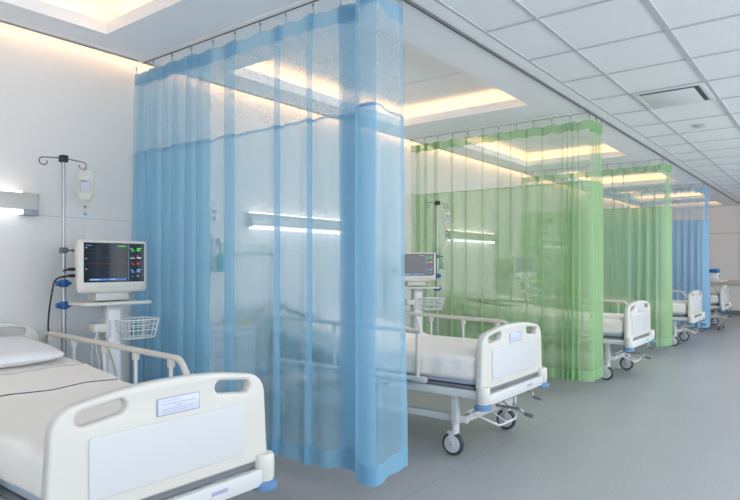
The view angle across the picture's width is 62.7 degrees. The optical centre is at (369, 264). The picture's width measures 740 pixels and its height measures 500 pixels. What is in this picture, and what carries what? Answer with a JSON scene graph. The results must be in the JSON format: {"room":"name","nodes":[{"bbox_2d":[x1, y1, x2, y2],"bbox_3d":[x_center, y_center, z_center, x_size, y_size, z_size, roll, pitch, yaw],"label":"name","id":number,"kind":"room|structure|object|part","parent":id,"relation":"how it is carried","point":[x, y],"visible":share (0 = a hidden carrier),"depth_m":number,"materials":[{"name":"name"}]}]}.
{"room":"hospital room","nodes":[
{"label":"hospital room","id":0,"kind":"room"},
{"bbox_2d":[0,23,640,382],"bbox_3d":[1.232,-0.300,8.974,0.100,3.300,22.100,0,0,38],"label":"wall","id":1,"kind":"structure","parent":0,"point":[58,97],"depth_m":4.54,"materials":[{"name":"white paint"}]},
{"bbox_2d":[0,189,38,215],"bbox_3d":[-2.789,-0.423,3.631,0.083,0.164,1.526,0,0,38],"label":"lamp","id":2,"kind":"object","parent":1,"relation":"attached to","point":[13,202],"visible":1,"depth_m":4.11,"materials":[{"name":"silver metal"}]},
{"bbox_2d":[0,189,22,192],"bbox_3d":[-2.819,-0.499,3.593,0.058,0.011,1.410,0,0,38],"label":"diffuser","id":3,"kind":"object","parent":2,"relation":"attached to","point":[1,190],"depth_m":4.07,"materials":[{"name":"white plastic"}]},
{"bbox_2d":[0,208,22,214],"bbox_3d":[-2.814,-0.360,3.589,0.071,0.034,1.410,0,0,38],"label":"diffuser","id":4,"kind":"object","parent":2,"relation":"attached to","point":[13,211],"depth_m":4.07,"materials":[{"name":"white plastic"}]},
{"bbox_2d":[39,215,410,238],"bbox_3d":[1.272,-0.349,8.943,0.002,0.005,22.100,0,0,38],"label":"trim","id":5,"kind":"structure","parent":1,"relation":"attached to","point":[39,215],"depth_m":4.56,"materials":[{"name":"grey metal"}]},
{"bbox_2d":[0,0,739,208],"bbox_3d":[4.383,-1.785,6.534,7.870,0.370,22.100,0,0,38],"label":"ceiling","id":6,"kind":"structure","parent":0,"point":[186,21],"depth_m":4.64,"materials":[{"name":"white paint"}]},
{"bbox_2d":[0,0,185,34],"bbox_3d":[-1.977,-1.710,2.739,1.944,0.220,2.894,0,0,38],"label":"ceiling light","id":7,"kind":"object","parent":6,"relation":"attached to","point":[106,17],"depth_m":4.09,"materials":[{"name":"white paint"}]},
{"bbox_2d":[138,0,318,63],"bbox_3d":[-0.910,-1.594,4.081,2.265,0.012,0.049,0,0,38],"label":"track","id":8,"kind":"object","parent":6,"relation":"attached to","point":[301,3],"visible":1,"depth_m":4.10,"materials":[{"name":"silver metal"}]},
{"bbox_2d":[130,0,407,486],"bbox_3d":[-0.915,-0.186,4.062,2.446,2.787,0.426,0,0,30],"label":"privacy curtain","id":9,"kind":"object","parent":8,"relation":"hanging from","point":[275,254],"visible":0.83,"depth_m":3.74,"materials":[{"name":"blue fabric"}]},
{"bbox_2d":[227,26,528,125],"bbox_3d":[0.202,-1.710,5.553,1.944,0.220,2.894,0,0,38],"label":"ceiling light recess","id":10,"kind":"structure","parent":6,"relation":"attached to","point":[373,64],"depth_m":5.80,"materials":[{"name":"white paint"}]},
{"bbox_2d":[406,111,586,139],"bbox_3d":[1.362,-1.594,7.014,2.265,0.012,0.049,0,0,38],"label":"track","id":11,"kind":"object","parent":6,"relation":"attached to","point":[583,112],"visible":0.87,"depth_m":6.92,"materials":[{"name":"silver metal"}]},
{"bbox_2d":[410,114,603,381],"bbox_3d":[1.526,-0.177,7.145,2.277,2.803,0.513,0,0,38],"label":"privacy curtain","id":12,"kind":"object","parent":11,"relation":"hanging from","point":[531,253],"visible":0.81,"depth_m":6.73,"materials":[{"name":"green fabric"}]},
{"bbox_2d":[463,130,627,165],"bbox_3d":[2.382,-1.710,8.368,1.944,0.220,2.894,0,0,38],"label":"ceiling light","id":13,"kind":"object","parent":6,"relation":"attached to","point":[569,146],"depth_m":9.22,"materials":[{"name":"white paint"}]},
{"bbox_2d":[403,0,739,203],"bbox_3d":[3.173,-1.597,7.471,0.018,0.026,21.900,0,0,38],"label":"track","id":14,"kind":"object","parent":6,"relation":"attached to","point":[409,2],"visible":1,"depth_m":5.02,"materials":[{"name":"silver metal"}]},
{"bbox_2d":[434,0,739,199],"bbox_3d":[5.383,-1.603,5.760,5.341,0.009,22.100,0,0,38],"label":"trim","id":15,"kind":"structure","parent":6,"relation":"attached to","point":[647,3],"depth_m":4.82,"materials":[{"name":"grey metal"}]},
{"bbox_2d":[521,158,663,172],"bbox_3d":[3.505,-1.594,9.781,2.265,0.012,0.049,0,0,38],"label":"track","id":16,"kind":"object","parent":6,"relation":"attached to","point":[658,158],"visible":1,"depth_m":9.70,"materials":[{"name":"silver metal"}]},
{"bbox_2d":[521,160,672,345],"bbox_3d":[3.549,-0.176,9.769,2.358,2.806,0.384,0,0,29],"label":"privacy curtain","id":17,"kind":"object","parent":16,"relation":"hanging from","point":[637,242],"visible":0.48,"depth_m":9.30,"materials":[{"name":"green fabric"}]},
{"bbox_3d":[3.552,0.121,9.765,2.349,1.992,0.384,0,0,29],"label":"fabric panel","id":18,"kind":"part","parent":17,"relation":"part of","materials":[{"name":"green fabric"}]},
{"bbox_2d":[552,165,677,187],"bbox_3d":[4.561,-1.710,11.183,1.944,0.220,2.894,0,0,38],"label":"ceiling light","id":19,"kind":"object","parent":6,"relation":"attached to","point":[648,177],"depth_m":12.21,"materials":[{"name":"white paint"}]},
{"bbox_2d":[603,183,700,190],"bbox_3d":[5.586,-1.594,12.470,2.265,0.012,0.049,0,0,38],"label":"track","id":20,"kind":"object","parent":6,"relation":"attached to","point":[689,183],"visible":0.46,"depth_m":12.30,"materials":[{"name":"silver metal"}]},
{"bbox_2d":[603,184,709,327],"bbox_3d":[5.689,-0.176,12.567,2.342,2.803,0.340,0,0,38],"label":"privacy curtain","id":21,"kind":"object","parent":20,"relation":"hanging from","point":[690,239],"visible":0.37,"depth_m":11.95,"materials":[{"name":"blue fabric"}]},
{"bbox_3d":[5.625,0.120,12.457,2.349,1.990,0.315,0,0,30],"label":"fabric panel","id":22,"kind":"part","parent":21,"relation":"part of","materials":[{"name":"blue fabric"}]},
{"bbox_2d":[612,187,708,201],"bbox_3d":[6.741,-1.710,13.998,1.944,0.220,2.894,0,0,38],"label":"ceiling light","id":23,"kind":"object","parent":6,"relation":"attached to","point":[680,196],"depth_m":15.04,"materials":[{"name":"white paint"}]},
{"bbox_2d":[631,83,715,109],"bbox_3d":[2.900,-1.597,5.779,0.600,0.009,0.704,0,0,38],"label":"ceiling vent","id":24,"kind":"object","parent":6,"relation":"in","point":[699,92],"visible":1,"depth_m":5.74,"materials":[{"name":"white metal"}]},
{"bbox_2d":[641,87,703,107],"bbox_3d":[2.900,-1.595,5.811,0.450,0.006,0.544,0,0,38],"label":"grille","id":25,"kind":"object","parent":24,"relation":"attached to","point":[689,95],"depth_m":5.77,"materials":[{"name":"white metal"}]},
{"bbox_2d":[692,125,705,127],"bbox_3d":[3.788,-1.589,6.983,0.140,0.022,0.140,0,0,38],"label":"smoke detector","id":26,"kind":"object","parent":6,"relation":"attached to","point":[694,126],"visible":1,"depth_m":6.95,"materials":[{"name":"grey plastic"}]},
{"bbox_2d":[162,315,739,499],"bbox_3d":[4.383,1.400,6.534,8.070,0.100,22.300,0,0,38],"label":"floor","id":27,"kind":"structure","parent":0,"point":[666,426],"depth_m":4.49,"materials":[{"name":"plastic"}]},
{"bbox_2d":[39,155,86,356],"bbox_3d":[-2.075,0.300,4.130,0.418,2.100,0.480,0,0,38],"label":"stand","id":28,"kind":"object","parent":27,"relation":"on","point":[63,283],"visible":0.5,"depth_m":4.13,"materials":[{"name":"silver metal"}]},
{"bbox_2d":[69,180,89,319],"bbox_3d":[-2.018,-0.152,4.247,0.162,1.066,0.049,0,0,-35],"label":"bag","id":29,"kind":"object","parent":28,"relation":"hanging from","point":[85,184],"visible":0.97,"depth_m":4.25,"materials":[{"name":"plastic"}]},
{"bbox_2d":[68,300,159,379],"bbox_3d":[-1.749,0.797,4.158,0.458,1.105,0.537,0,0,41],"label":"trolley","id":30,"kind":"object","parent":27,"relation":"on","point":[109,326],"visible":0.52,"depth_m":4.11,"materials":[{"name":"white metal"}]},
{"bbox_2d":[47,239,145,331],"bbox_3d":[-1.862,0.182,4.140,0.228,0.703,0.632,0,0,39],"label":"patient monitor","id":31,"kind":"object","parent":30,"relation":"on","point":[106,270],"visible":0.99,"depth_m":4.09,"materials":[{"name":"white plastic"}]},
{"bbox_2d":[76,300,140,302],"bbox_3d":[-1.783,0.258,4.165,0.260,0.018,0.380,0,0,41],"label":"shelf","id":32,"kind":"object","parent":30,"relation":"attached to","point":[120,300],"depth_m":4.14,"materials":[{"name":"white plastic"}]},
{"bbox_3d":[-1.755,0.257,4.128,0.231,0.024,0.483,0,0,41],"label":"handle rail","id":33,"kind":"part","parent":30,"relation":"part of","materials":[{"name":"white"}]},
{"bbox_2d":[114,316,159,339],"bbox_3d":[-1.624,0.437,4.213,0.231,0.134,0.291,0,0,41],"label":"wire basket","id":34,"kind":"object","parent":30,"relation":"on","point":[118,323],"depth_m":4.15,"materials":[{"name":"white metal"}]},
{"bbox_2d":[0,322,277,499],"bbox_3d":[-1.586,0.845,2.961,2.327,1.010,1.024,0,0,38],"label":"hospital bed","id":35,"kind":"object","parent":27,"relation":"on","point":[171,436],"visible":0.77,"depth_m":2.29,"materials":[{"name":"grey plastic"}]},
{"bbox_3d":[-2.458,0.595,3.636,0.045,0.510,0.950,0,0,38],"label":"headboard","id":36,"kind":"part","parent":35,"relation":"part of","materials":[{"name":"grey plastic"}]},
{"bbox_3d":[-1.614,0.691,2.983,2.065,0.288,0.850,0,0,38],"label":"mattress","id":37,"kind":"part","parent":35,"relation":"part of","materials":[{"name":"white fabric"}]},
{"bbox_3d":[-2.082,0.634,3.958,0.034,0.371,0.030,0,0,38],"label":"rail post","id":38,"kind":"part","parent":35,"relation":"part of","materials":[{"name":"white metal"}]},
{"bbox_2d":[0,356,132,498],"bbox_3d":[-1.614,0.661,2.981,2.086,0.277,0.906,0,0,38],"label":"sheet","id":39,"kind":"object","parent":35,"relation":"on","point":[31,395],"visible":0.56,"depth_m":2.72,"materials":[{"name":"white fabric"}]},
{"bbox_2d":[0,337,63,367],"bbox_3d":[-2.197,0.498,3.434,0.602,0.129,0.723,0,0,40],"label":"pillow","id":40,"kind":"object","parent":39,"relation":"on","point":[14,351],"visible":1,"depth_m":3.43,"materials":[{"name":"white fabric"}]},
{"bbox_3d":[-1.837,0.638,3.769,0.034,0.365,0.030,0,0,38],"label":"rail post","id":41,"kind":"part","parent":35,"relation":"part of","materials":[{"name":"white metal"}]},
{"bbox_3d":[-1.553,0.641,3.548,0.034,0.357,0.030,0,0,38],"label":"rail post","id":42,"kind":"part","parent":35,"relation":"part of","materials":[{"name":"white metal"}]},
{"bbox_3d":[-1.518,0.544,3.522,1.660,0.230,0.033,0,0,38],"label":"rail","id":43,"kind":"part","parent":35,"relation":"part of","materials":[{"name":"grey"}]},
{"bbox_3d":[-1.601,0.988,2.972,2.110,0.255,0.900,0,0,38],"label":"bed frame","id":44,"kind":"part","parent":35,"relation":"part of","materials":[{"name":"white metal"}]},
{"bbox_3d":[-1.292,0.645,3.346,0.034,0.350,0.030,0,0,38],"label":"rail post","id":45,"kind":"part","parent":35,"relation":"part of","materials":[{"name":"white metal"}]},
{"bbox_3d":[-0.762,0.642,2.323,0.050,0.425,0.950,0,0,38],"label":"footboard","id":46,"kind":"part","parent":35,"relation":"part of","materials":[{"name":"grey plastic"}]},
{"bbox_3d":[-0.741,0.692,2.307,0.012,0.216,0.670,0,0,38],"label":"inset panel","id":47,"kind":"part","parent":35,"relation":"part of","materials":[{"name":"grey plastic"}]},
{"bbox_3d":[-1.031,0.648,3.144,0.034,0.344,0.030,0,0,38],"label":"rail post","id":48,"kind":"part","parent":35,"relation":"part of","materials":[{"name":"white metal"}]},
{"bbox_3d":[-0.751,0.902,2.314,0.080,0.105,0.880,0,0,38],"label":"rail","id":49,"kind":"part","parent":35,"relation":"part of","materials":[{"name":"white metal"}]},
{"bbox_2d":[405,286,444,329],"bbox_3d":[0.557,0.797,6.909,0.537,1.105,0.458,0,0,-17],"label":"trolley","id":50,"kind":"object","parent":27,"relation":"on","point":[416,301],"visible":0.48,"depth_m":6.86,"materials":[{"name":"white metal"}]},
{"bbox_2d":[405,252,435,285],"bbox_3d":[0.450,0.184,6.980,0.591,0.657,0.213,0,0,-17],"label":"patient monitor","id":51,"kind":"object","parent":50,"relation":"on","point":[420,267],"visible":0.68,"depth_m":6.91,"materials":[{"name":"white plastic"}]},
{"bbox_3d":[0.535,0.257,6.887,0.483,0.024,0.231,0,0,-17],"label":"handle rail","id":52,"kind":"part","parent":50,"relation":"part of","materials":[{"name":"white"}]},
{"bbox_2d":[418,297,444,309],"bbox_3d":[0.692,0.437,6.887,0.291,0.134,0.231,0,0,-17],"label":"wire basket","id":53,"kind":"object","parent":50,"relation":"on","point":[420,299],"depth_m":6.85,"materials":[{"name":"white metal"}]},
{"bbox_2d":[427,201,447,335],"bbox_3d":[0.799,0.300,7.076,0.480,2.100,0.418,0,0,-35],"label":"stand","id":54,"kind":"object","parent":27,"relation":"on","point":[437,203],"visible":0.46,"depth_m":7.08,"materials":[{"name":"silver metal"}]},
{"bbox_2d":[441,215,449,296],"bbox_3d":[0.892,-0.142,7.164,0.162,1.066,0.049,0,0,-36],"label":"bag","id":55,"kind":"object","parent":54,"relation":"hanging from","point":[447,216],"visible":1,"depth_m":7.16,"materials":[{"name":"plastic"}]},
{"bbox_2d":[405,311,548,454],"bbox_3d":[0.226,0.845,5.137,2.327,1.010,1.137,0,0,38],"label":"hospital bed","id":56,"kind":"object","parent":27,"relation":"on","point":[514,356],"visible":0.44,"depth_m":4.37,"materials":[{"name":"grey plastic"}]},
{"bbox_3d":[-0.267,0.540,4.838,1.606,0.224,0.037,0,0,38],"label":"rail","id":57,"kind":"part","parent":56,"relation":"part of","materials":[{"name":"grey"}]},
{"bbox_3d":[0.344,0.655,4.364,0.033,0.350,0.037,0,0,38],"label":"rail post","id":58,"kind":"part","parent":56,"relation":"part of","materials":[{"name":"grey metal"}]},
{"bbox_3d":[0.560,0.641,5.559,0.034,0.357,0.033,0,0,38],"label":"rail post","id":59,"kind":"part","parent":56,"relation":"part of","materials":[{"name":"white metal"}]},
{"bbox_3d":[0.197,0.634,5.159,2.065,0.402,0.944,0,0,38],"label":"mattress","id":60,"kind":"part","parent":56,"relation":"part of","materials":[{"name":"grey fabric"}]},
{"bbox_2d":[405,326,491,380],"bbox_3d":[0.201,0.600,5.158,2.087,0.398,1.010,0,0,38],"label":"sheet","id":61,"kind":"object","parent":56,"relation":"on","point":[440,356],"visible":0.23,"depth_m":4.39,"materials":[{"name":"white fabric"}]},
{"bbox_3d":[0.606,1.042,4.295,0.052,0.265,0.058,0,0,38],"label":"leg","id":62,"kind":"part","parent":56,"relation":"part of","materials":[{"name":"white metal"}]},
{"bbox_3d":[0.595,0.544,5.532,1.660,0.230,0.037,0,0,38],"label":"rail","id":63,"kind":"part","parent":56,"relation":"part of","materials":[{"name":"grey metal"}]},
{"bbox_3d":[0.821,0.645,5.357,0.034,0.350,0.033,0,0,38],"label":"rail post","id":64,"kind":"part","parent":56,"relation":"part of","materials":[{"name":"white metal"}]},
{"bbox_3d":[0.211,0.988,5.148,2.110,0.255,0.999,0,0,38],"label":"bed frame","id":65,"kind":"part","parent":56,"relation":"part of","materials":[{"name":"white metal"}]},
{"bbox_3d":[1.049,0.642,4.499,0.050,0.425,1.054,0,0,38],"label":"footboard","id":66,"kind":"part","parent":56,"relation":"part of","materials":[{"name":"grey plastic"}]},
{"bbox_3d":[1.071,0.692,4.483,0.012,0.216,0.744,0,0,38],"label":"inset panel","id":67,"kind":"part","parent":56,"relation":"part of","materials":[{"name":"grey plastic"}]},
{"bbox_3d":[1.066,1.105,4.605,0.350,0.072,0.048,0,0,32],"label":"crank handle","id":68,"kind":"part","parent":56,"relation":"part of","materials":[{"name":"silver metal"}]},
{"bbox_3d":[1.061,0.902,4.490,0.080,0.105,0.977,0,0,38],"label":"rail","id":69,"kind":"part","parent":56,"relation":"part of","materials":[{"name":"white metal"}]},
{"bbox_3d":[1.181,1.005,4.753,0.347,0.072,0.038,0,0,38],"label":"crank handle","id":70,"kind":"part","parent":56,"relation":"part of","materials":[{"name":"silver metal"}]},
{"bbox_2d":[601,299,655,379],"bbox_3d":[2.405,0.845,7.952,2.327,1.010,1.137,0,0,38],"label":"hospital bed","id":71,"kind":"object","parent":27,"relation":"on","point":[637,321],"visible":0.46,"depth_m":7.14,"materials":[{"name":"grey plastic"}]},
{"bbox_3d":[2.786,1.042,7.110,0.052,0.265,0.058,0,0,38],"label":"leg","id":72,"kind":"part","parent":71,"relation":"part of","materials":[{"name":"white metal"}]},
{"bbox_2d":[603,313,623,333],"bbox_3d":[2.378,0.646,7.970,2.088,0.307,1.009,0,0,38],"label":"sheet","id":73,"kind":"object","parent":71,"relation":"on","point":[613,323],"visible":0.1,"depth_m":7.05,"materials":[{"name":"white fabric"}]},
{"bbox_3d":[2.377,0.677,7.974,2.065,0.315,0.944,0,0,38],"label":"mattress","id":74,"kind":"part","parent":71,"relation":"part of","materials":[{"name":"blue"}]},
{"bbox_3d":[2.775,0.544,8.347,1.660,0.230,0.037,0,0,38],"label":"rail","id":75,"kind":"part","parent":71,"relation":"part of","materials":[{"name":"grey metal"}]},
{"bbox_3d":[2.391,0.988,7.963,2.110,0.255,0.999,0,0,38],"label":"bed frame","id":76,"kind":"part","parent":71,"relation":"part of","materials":[{"name":"white metal"}]},
{"bbox_3d":[3.246,1.105,7.420,0.350,0.072,0.048,0,0,32],"label":"crank handle","id":77,"kind":"part","parent":71,"relation":"part of","materials":[{"name":"silver metal"}]},
{"bbox_3d":[3.229,0.642,7.314,0.050,0.425,1.054,0,0,38],"label":"footboard","id":78,"kind":"part","parent":71,"relation":"part of","materials":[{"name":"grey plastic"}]},
{"bbox_3d":[3.250,0.692,7.298,0.012,0.216,0.744,0,0,38],"label":"inset panel","id":79,"kind":"part","parent":71,"relation":"part of","materials":[{"name":"grey plastic"}]},
{"bbox_3d":[3.240,0.902,7.305,0.080,0.105,0.977,0,0,38],"label":"rail","id":80,"kind":"part","parent":71,"relation":"part of","materials":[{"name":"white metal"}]},
{"bbox_2d":[672,290,705,345],"bbox_3d":[4.692,0.845,10.937,2.327,1.010,1.137,0,0,38],"label":"hospital bed","id":81,"kind":"object","parent":27,"relation":"on","point":[694,309],"visible":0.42,"depth_m":10.12,"materials":[{"name":"grey plastic"}]},
{"bbox_3d":[5.072,1.042,10.095,0.052,0.265,0.058,0,0,38],"label":"leg","id":82,"kind":"part","parent":81,"relation":"part of","materials":[{"name":"white metal"}]},
{"bbox_2d":[672,300,687,313],"bbox_3d":[4.666,0.661,10.958,2.085,0.277,1.002,0,0,38],"label":"sheet","id":83,"kind":"object","parent":81,"relation":"on","point":[679,306],"visible":0.09,"depth_m":10.03,"materials":[{"name":"white fabric"}]},
{"bbox_3d":[5.061,0.544,11.332,1.660,0.230,0.037,0,0,38],"label":"rail","id":84,"kind":"part","parent":81,"relation":"part of","materials":[{"name":"grey"}]},
{"bbox_3d":[4.677,0.988,10.948,2.110,0.255,0.999,0,0,38],"label":"bed frame","id":85,"kind":"part","parent":81,"relation":"part of","materials":[{"name":"white metal"}]},
{"bbox_3d":[5.515,0.642,10.299,0.050,0.425,1.054,0,0,38],"label":"footboard","id":86,"kind":"part","parent":81,"relation":"part of","materials":[{"name":"grey plastic"}]},
{"bbox_3d":[5.536,0.692,10.283,0.012,0.216,0.744,0,0,38],"label":"inset panel","id":87,"kind":"part","parent":81,"relation":"part of","materials":[{"name":"grey plastic"}]},
{"bbox_3d":[5.527,0.902,10.290,0.080,0.105,0.977,0,0,38],"label":"rail","id":88,"kind":"part","parent":81,"relation":"part of","materials":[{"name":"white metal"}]},
{"bbox_2d":[699,280,727,330],"bbox_3d":[7.321,0.838,12.967,0.440,1.025,1.030,0,0,38],"label":"table","id":89,"kind":"object","parent":27,"relation":"on","point":[710,281],"visible":0.52,"depth_m":12.57,"materials":[{"name":"grey"}]},
{"bbox_2d":[709,269,719,279],"bbox_3d":[7.338,0.205,12.935,0.195,0.240,0.270,0,0,38],"label":"pump","id":90,"kind":"object","parent":89,"relation":"on","point":[714,274],"visible":0.84,"depth_m":12.83,"materials":[{"name":"white plastic"}]},
{"bbox_3d":[7.336,0.125,12.937,0.190,0.080,0.270,0,0,38],"label":"lid","id":91,"kind":"part","parent":90,"relation":"part of","materials":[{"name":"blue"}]},
{"bbox_2d":[711,285,732,324],"bbox_3d":[6.829,0.845,13.746,2.327,1.010,1.137,0,0,38],"label":"hospital bed","id":92,"kind":"object","parent":27,"relation":"on","point":[724,304],"visible":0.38,"depth_m":13.02,"materials":[{"name":"grey plastic"}]},
{"bbox_2d":[711,293,718,302],"bbox_3d":[6.801,0.660,13.767,2.086,0.278,1.004,0,0,38],"label":"sheet","id":93,"kind":"object","parent":92,"relation":"on","point":[714,296],"visible":0.03,"depth_m":12.81,"materials":[{"name":"white fabric"}]},
{"bbox_3d":[6.814,0.988,13.758,2.110,0.255,0.999,0,0,38],"label":"bed frame","id":94,"kind":"part","parent":92,"relation":"part of","materials":[{"name":"white metal"}]},
{"bbox_3d":[7.652,0.642,13.109,0.050,0.425,1.054,0,0,38],"label":"footboard","id":95,"kind":"part","parent":92,"relation":"part of","materials":[{"name":"grey plastic"}]},
{"bbox_3d":[7.674,0.692,13.092,0.012,0.216,0.744,0,0,38],"label":"inset panel","id":96,"kind":"part","parent":92,"relation":"part of","materials":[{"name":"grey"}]},
{"bbox_2d":[672,205,739,310],"bbox_3d":[11.179,-0.300,15.311,8.070,3.300,0.100,0,0,38],"label":"wall","id":97,"kind":"structure","parent":0,"point":[724,249],"depth_m":16.47,"materials":[{"name":"white paint"}]},
{"bbox_2d":[650,202,722,207],"bbox_3d":[8.628,-1.710,16.435,1.944,0.220,1.938,0,0,38],"label":"ceiling light","id":98,"kind":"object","parent":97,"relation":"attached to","point":[702,203],"depth_m":16.64,"materials":[{"name":"white paint"}]},
{"bbox_2d":[711,280,739,285],"bbox_3d":[11.133,0.475,15.252,7.870,0.150,0.050,0,0,38],"label":"trim","id":99,"kind":"structure","parent":97,"relation":"attached to","point":[729,282],"depth_m":16.34,"materials":[{"name":"brown wood"}]},
{"bbox_2d":[711,309,739,314],"bbox_3d":[11.143,1.285,15.265,7.870,0.130,0.015,0,0,38],"label":"baseboard","id":100,"kind":"structure","parent":97,"relation":"attached to","point":[735,312],"depth_m":16.38,"materials":[{"name":"grey"}]}
]}

